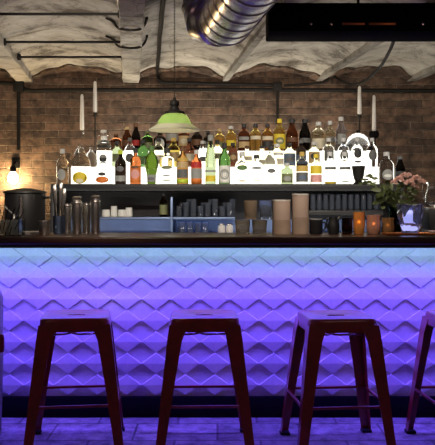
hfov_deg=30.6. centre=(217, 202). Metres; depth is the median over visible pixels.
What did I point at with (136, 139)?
bottle
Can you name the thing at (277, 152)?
bottle
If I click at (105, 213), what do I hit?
cup
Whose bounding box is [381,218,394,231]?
glass
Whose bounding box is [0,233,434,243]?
countertop
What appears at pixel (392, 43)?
cable
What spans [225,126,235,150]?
bottle
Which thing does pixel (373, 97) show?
candle
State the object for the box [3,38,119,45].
rod
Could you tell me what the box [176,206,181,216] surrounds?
tumbler
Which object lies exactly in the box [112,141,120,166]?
bottle
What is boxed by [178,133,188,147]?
bottle
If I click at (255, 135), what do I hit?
bottle
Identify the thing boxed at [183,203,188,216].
tumbler
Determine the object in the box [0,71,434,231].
wall
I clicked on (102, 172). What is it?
bottle
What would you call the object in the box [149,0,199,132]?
pendant lamp
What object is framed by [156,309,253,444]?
bar stool
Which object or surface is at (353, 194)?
tumbler
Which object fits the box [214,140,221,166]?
bottle
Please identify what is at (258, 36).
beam
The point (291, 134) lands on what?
bottle
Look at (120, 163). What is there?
bottle
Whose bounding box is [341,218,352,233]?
glass
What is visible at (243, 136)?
bottle
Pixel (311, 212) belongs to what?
shelf
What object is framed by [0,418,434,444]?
floor
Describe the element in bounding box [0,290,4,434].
tub chair
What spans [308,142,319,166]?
bottle
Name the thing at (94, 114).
candlestick
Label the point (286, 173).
bottle
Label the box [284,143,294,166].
bottle
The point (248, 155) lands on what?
bottle
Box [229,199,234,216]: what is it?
tumbler
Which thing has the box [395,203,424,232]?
crystal bowl
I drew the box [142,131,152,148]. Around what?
bottle
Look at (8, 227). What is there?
bin
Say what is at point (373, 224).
glass
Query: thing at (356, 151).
bottle
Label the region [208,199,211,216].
tumbler
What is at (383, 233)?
copper tray
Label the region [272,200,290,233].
canister
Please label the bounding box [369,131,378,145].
candlestick
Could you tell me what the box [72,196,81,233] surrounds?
cocktail shaker
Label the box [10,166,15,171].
socket
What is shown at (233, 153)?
bottle
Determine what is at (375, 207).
tumbler
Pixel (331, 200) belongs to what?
tumbler
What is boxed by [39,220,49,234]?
metal cup
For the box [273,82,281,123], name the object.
conduit
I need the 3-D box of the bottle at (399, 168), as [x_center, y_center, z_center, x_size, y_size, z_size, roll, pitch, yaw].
[1.276,-0.232,5.560,0.077,0.196,0.078,0,0,0]
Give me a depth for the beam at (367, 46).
5.15 m
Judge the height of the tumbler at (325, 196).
0.115 m
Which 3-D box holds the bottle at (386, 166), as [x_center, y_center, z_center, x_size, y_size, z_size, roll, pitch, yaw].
[1.185,-0.246,5.574,0.105,0.225,0.107,0,0,0]
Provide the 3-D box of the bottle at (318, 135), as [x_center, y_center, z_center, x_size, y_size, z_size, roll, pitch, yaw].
[0.737,-0.484,5.800,0.102,0.215,0.103,0,0,0]
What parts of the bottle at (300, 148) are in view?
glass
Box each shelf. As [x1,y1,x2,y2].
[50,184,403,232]
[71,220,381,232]
[100,216,234,219]
[309,210,382,215]
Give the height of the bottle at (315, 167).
0.211 m
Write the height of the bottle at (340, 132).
0.251 m
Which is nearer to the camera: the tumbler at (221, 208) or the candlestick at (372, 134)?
the tumbler at (221, 208)
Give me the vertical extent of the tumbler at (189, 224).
0.090 m
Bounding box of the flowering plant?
[358,172,426,231]
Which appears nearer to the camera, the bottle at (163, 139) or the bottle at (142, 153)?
the bottle at (142, 153)
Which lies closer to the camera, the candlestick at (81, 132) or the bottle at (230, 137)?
the bottle at (230, 137)
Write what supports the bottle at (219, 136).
on the display
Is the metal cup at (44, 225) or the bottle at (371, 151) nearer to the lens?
the metal cup at (44, 225)
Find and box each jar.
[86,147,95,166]
[218,223,224,232]
[226,223,232,232]
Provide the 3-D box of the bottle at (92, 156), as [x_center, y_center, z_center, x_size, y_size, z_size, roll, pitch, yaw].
[-0.906,-0.327,5.695,0.072,0.141,0.072,0,0,0]
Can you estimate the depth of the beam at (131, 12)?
4.39 m
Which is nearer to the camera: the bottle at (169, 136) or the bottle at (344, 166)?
the bottle at (344, 166)
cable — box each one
[105,17,147,30]
[105,35,147,48]
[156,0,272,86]
[284,42,394,86]
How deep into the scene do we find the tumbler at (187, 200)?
5.65 m
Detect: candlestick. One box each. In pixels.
[80,131,83,146]
[93,113,96,153]
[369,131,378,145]
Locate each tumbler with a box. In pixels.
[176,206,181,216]
[179,222,184,232]
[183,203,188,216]
[186,199,190,216]
[187,222,192,232]
[190,199,196,216]
[195,222,200,232]
[197,206,203,216]
[202,222,207,232]
[205,203,210,216]
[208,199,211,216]
[212,199,217,216]
[219,206,224,216]
[226,203,232,216]
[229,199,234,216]
[235,220,249,233]
[244,200,256,219]
[252,220,266,233]
[259,200,271,219]
[310,194,315,209]
[317,194,321,209]
[323,194,327,209]
[329,194,334,209]
[334,194,335,209]
[336,194,340,209]
[342,194,346,209]
[348,194,352,209]
[353,194,354,209]
[354,194,359,209]
[361,194,365,209]
[367,194,371,209]
[373,194,378,209]
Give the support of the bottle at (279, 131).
on the display
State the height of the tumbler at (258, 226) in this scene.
0.078 m
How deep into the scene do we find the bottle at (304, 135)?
5.77 m
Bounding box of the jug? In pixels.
[326,216,340,233]
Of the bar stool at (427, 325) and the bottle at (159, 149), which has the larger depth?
the bottle at (159, 149)
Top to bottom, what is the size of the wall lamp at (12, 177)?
0.205 m
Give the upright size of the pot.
0.256 m
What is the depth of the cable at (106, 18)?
4.20 m
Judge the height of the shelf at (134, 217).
0.018 m
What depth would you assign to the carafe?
4.48 m
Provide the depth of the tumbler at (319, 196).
5.58 m
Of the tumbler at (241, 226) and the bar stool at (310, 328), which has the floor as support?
the bar stool at (310, 328)
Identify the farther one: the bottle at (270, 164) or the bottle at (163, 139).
the bottle at (163, 139)
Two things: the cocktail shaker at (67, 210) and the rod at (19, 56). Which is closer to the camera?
the cocktail shaker at (67, 210)
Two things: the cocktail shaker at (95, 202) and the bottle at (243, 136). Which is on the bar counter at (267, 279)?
the cocktail shaker at (95, 202)
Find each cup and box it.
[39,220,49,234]
[102,210,109,216]
[111,206,116,216]
[118,210,125,216]
[126,208,132,216]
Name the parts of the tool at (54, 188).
blade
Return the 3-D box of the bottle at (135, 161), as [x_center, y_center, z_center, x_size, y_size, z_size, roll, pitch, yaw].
[-0.575,-0.260,5.574,0.077,0.253,0.079,0,0,0]
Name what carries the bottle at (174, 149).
on the display
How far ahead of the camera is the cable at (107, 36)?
4.69 m
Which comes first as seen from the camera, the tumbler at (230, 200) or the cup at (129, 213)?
the cup at (129, 213)
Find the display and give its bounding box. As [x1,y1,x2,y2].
[71,151,378,183]
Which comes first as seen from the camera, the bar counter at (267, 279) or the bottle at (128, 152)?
the bar counter at (267, 279)
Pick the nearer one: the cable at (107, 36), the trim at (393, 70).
the cable at (107, 36)
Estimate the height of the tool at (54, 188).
0.269 m
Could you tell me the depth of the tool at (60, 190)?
4.52 m
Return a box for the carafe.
[422,182,434,206]
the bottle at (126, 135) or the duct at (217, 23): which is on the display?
the bottle at (126, 135)
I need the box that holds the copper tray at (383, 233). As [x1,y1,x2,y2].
[381,232,434,234]
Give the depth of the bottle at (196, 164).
5.54 m
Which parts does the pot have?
lid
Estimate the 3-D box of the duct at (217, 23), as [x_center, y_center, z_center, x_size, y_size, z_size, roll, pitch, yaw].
[0.074,-0.851,3.062,0.283,0.373,1.240,0,0,-11]
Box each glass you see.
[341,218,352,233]
[353,212,364,233]
[366,215,380,233]
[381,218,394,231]
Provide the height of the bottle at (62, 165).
0.246 m
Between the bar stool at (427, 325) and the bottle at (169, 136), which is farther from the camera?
the bottle at (169, 136)
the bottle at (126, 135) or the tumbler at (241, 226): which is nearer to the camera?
the tumbler at (241, 226)
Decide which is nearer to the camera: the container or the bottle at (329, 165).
the container
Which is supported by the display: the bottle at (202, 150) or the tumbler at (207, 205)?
the bottle at (202, 150)
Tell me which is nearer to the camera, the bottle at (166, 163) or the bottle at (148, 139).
the bottle at (166, 163)
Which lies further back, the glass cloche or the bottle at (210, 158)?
the glass cloche
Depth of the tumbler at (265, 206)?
4.39 m
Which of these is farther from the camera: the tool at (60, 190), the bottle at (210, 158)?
the bottle at (210, 158)
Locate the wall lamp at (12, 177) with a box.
[8,157,19,183]
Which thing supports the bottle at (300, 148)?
on the display
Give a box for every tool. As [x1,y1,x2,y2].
[52,184,56,215]
[58,182,62,215]
[61,188,66,215]
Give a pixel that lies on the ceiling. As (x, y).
(317, 57)
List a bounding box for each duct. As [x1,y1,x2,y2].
[181,0,277,46]
[266,0,434,41]
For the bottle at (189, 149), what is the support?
on the display
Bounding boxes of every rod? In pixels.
[0,10,118,17]
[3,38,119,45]
[17,54,121,59]
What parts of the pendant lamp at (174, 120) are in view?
lamp shade, chain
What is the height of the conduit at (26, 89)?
0.093 m
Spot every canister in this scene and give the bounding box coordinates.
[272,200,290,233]
[292,194,308,233]
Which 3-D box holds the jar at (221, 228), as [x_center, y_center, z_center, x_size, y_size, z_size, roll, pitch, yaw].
[0.028,0.183,5.560,0.052,0.082,0.052,0,0,0]
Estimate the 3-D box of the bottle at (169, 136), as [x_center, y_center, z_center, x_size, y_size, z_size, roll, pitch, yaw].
[-0.332,-0.470,5.800,0.091,0.186,0.092,0,0,0]
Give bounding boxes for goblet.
[352,166,364,183]
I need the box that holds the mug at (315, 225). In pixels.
[309,219,325,233]
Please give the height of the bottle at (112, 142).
0.127 m
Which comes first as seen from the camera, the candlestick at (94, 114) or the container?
the container
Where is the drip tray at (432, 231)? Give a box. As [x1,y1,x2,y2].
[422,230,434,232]
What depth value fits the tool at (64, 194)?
4.52 m
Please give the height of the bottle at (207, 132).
0.149 m
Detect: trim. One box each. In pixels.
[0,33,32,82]
[0,63,434,82]
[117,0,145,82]
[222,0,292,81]
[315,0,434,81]
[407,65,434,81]
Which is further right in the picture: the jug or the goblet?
the goblet
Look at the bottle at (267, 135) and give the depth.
5.77 m
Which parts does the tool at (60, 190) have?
blade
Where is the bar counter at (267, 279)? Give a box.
[0,233,434,417]
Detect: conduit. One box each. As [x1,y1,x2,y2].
[0,81,434,92]
[13,81,23,149]
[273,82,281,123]
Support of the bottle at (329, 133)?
on the display
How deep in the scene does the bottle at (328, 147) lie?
5.67 m
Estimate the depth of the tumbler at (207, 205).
5.56 m
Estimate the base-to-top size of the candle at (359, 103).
0.222 m
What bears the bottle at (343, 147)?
on the display
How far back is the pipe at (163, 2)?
6.06 m
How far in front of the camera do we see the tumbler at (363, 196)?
5.58 m
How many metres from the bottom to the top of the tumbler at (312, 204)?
0.115 m
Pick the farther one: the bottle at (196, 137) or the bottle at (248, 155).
the bottle at (196, 137)
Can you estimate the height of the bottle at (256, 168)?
0.204 m
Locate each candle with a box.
[80,94,83,129]
[93,81,96,111]
[357,85,361,113]
[372,95,375,130]
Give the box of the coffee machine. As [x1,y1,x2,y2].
[422,207,434,232]
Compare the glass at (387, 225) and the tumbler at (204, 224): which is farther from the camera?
the tumbler at (204, 224)
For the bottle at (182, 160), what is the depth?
5.54 m
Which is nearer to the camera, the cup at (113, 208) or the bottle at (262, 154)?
the cup at (113, 208)
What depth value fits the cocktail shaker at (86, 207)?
4.51 m
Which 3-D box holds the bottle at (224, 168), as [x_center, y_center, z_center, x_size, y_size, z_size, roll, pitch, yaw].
[0.049,-0.278,5.574,0.084,0.288,0.086,0,0,0]
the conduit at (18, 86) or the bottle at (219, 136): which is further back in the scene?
the conduit at (18, 86)
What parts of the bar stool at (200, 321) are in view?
leg, seat, leg, leg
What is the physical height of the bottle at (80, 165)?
0.259 m
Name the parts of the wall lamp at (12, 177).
bulb, wall plate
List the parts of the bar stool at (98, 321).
leg, leg, seat, leg, leg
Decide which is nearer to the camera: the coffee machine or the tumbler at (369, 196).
the coffee machine
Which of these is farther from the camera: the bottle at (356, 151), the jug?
the bottle at (356, 151)
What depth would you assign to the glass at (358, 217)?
4.36 m
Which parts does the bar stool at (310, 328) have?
leg, leg, seat, leg, leg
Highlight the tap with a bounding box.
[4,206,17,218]
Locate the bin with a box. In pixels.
[0,219,24,235]
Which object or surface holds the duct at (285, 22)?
hanging from the ceiling
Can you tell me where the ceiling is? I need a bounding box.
[0,0,434,75]
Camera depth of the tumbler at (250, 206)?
4.39 m
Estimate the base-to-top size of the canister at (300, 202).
0.224 m
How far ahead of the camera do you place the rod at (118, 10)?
4.01 m
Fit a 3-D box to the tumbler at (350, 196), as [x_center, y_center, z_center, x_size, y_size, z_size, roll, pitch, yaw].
[0.937,-0.007,5.590,0.037,0.115,0.037,0,0,0]
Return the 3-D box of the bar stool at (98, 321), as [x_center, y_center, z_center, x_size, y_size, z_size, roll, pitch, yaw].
[-0.682,0.850,3.840,0.468,0.630,0.468,0,0,-7]
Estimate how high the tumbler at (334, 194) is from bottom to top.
0.115 m
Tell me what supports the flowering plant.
on the bar counter at (267, 279)
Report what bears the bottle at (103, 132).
on the display
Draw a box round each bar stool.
[23,309,124,444]
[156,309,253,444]
[279,310,395,444]
[404,310,434,433]
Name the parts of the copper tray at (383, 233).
plate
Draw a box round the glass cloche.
[346,130,369,150]
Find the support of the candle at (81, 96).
on the candlestick at (81, 132)
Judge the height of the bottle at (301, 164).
0.225 m
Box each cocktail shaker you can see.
[63,204,71,232]
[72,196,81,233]
[82,203,90,232]
[91,195,99,233]
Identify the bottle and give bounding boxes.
[56,149,68,183]
[71,147,90,183]
[94,158,110,183]
[96,130,109,146]
[96,136,110,166]
[110,134,120,150]
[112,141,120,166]
[115,150,125,183]
[122,127,130,150]
[124,138,134,166]
[130,148,140,183]
[131,124,140,148]
[137,140,147,166]
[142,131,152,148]
[144,146,157,183]
[153,132,165,147]
[154,138,163,166]
[159,148,173,183]
[159,193,167,216]
[166,133,177,147]
[168,138,179,166]
[176,146,187,183]
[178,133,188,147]
[185,138,194,166]
[191,132,201,149]
[191,150,201,183]
[198,141,206,166]
[203,131,209,147]
[205,135,215,183]
[214,129,224,147]
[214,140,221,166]
[218,143,230,183]
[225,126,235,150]
[228,143,237,166]
[235,152,248,183]
[238,124,249,150]
[244,146,251,166]
[249,155,262,183]
[250,124,260,150]
[256,146,267,166]
[262,124,272,150]
[264,146,276,183]
[273,119,284,150]
[273,144,283,166]
[281,163,292,183]
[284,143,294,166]
[286,119,297,150]
[296,140,305,160]
[296,152,307,183]
[299,119,310,150]
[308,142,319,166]
[310,154,321,183]
[311,122,325,150]
[322,138,333,166]
[324,152,335,183]
[325,121,334,150]
[336,117,345,150]
[338,138,348,163]
[338,152,350,183]
[351,138,362,166]
[366,138,377,166]
[379,152,393,183]
[394,156,405,183]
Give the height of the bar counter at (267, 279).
0.992 m
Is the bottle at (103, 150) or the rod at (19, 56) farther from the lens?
the bottle at (103, 150)
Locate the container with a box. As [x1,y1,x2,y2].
[53,216,63,232]
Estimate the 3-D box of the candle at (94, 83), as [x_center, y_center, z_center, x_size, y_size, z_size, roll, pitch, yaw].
[-0.921,-0.805,5.975,0.033,0.245,0.032,0,0,0]
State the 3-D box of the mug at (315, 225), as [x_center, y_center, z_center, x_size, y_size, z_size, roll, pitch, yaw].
[0.550,0.129,4.403,0.085,0.085,0.074,0,0,-37]
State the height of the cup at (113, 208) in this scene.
0.075 m
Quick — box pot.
[3,188,49,233]
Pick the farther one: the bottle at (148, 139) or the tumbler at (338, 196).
the bottle at (148, 139)

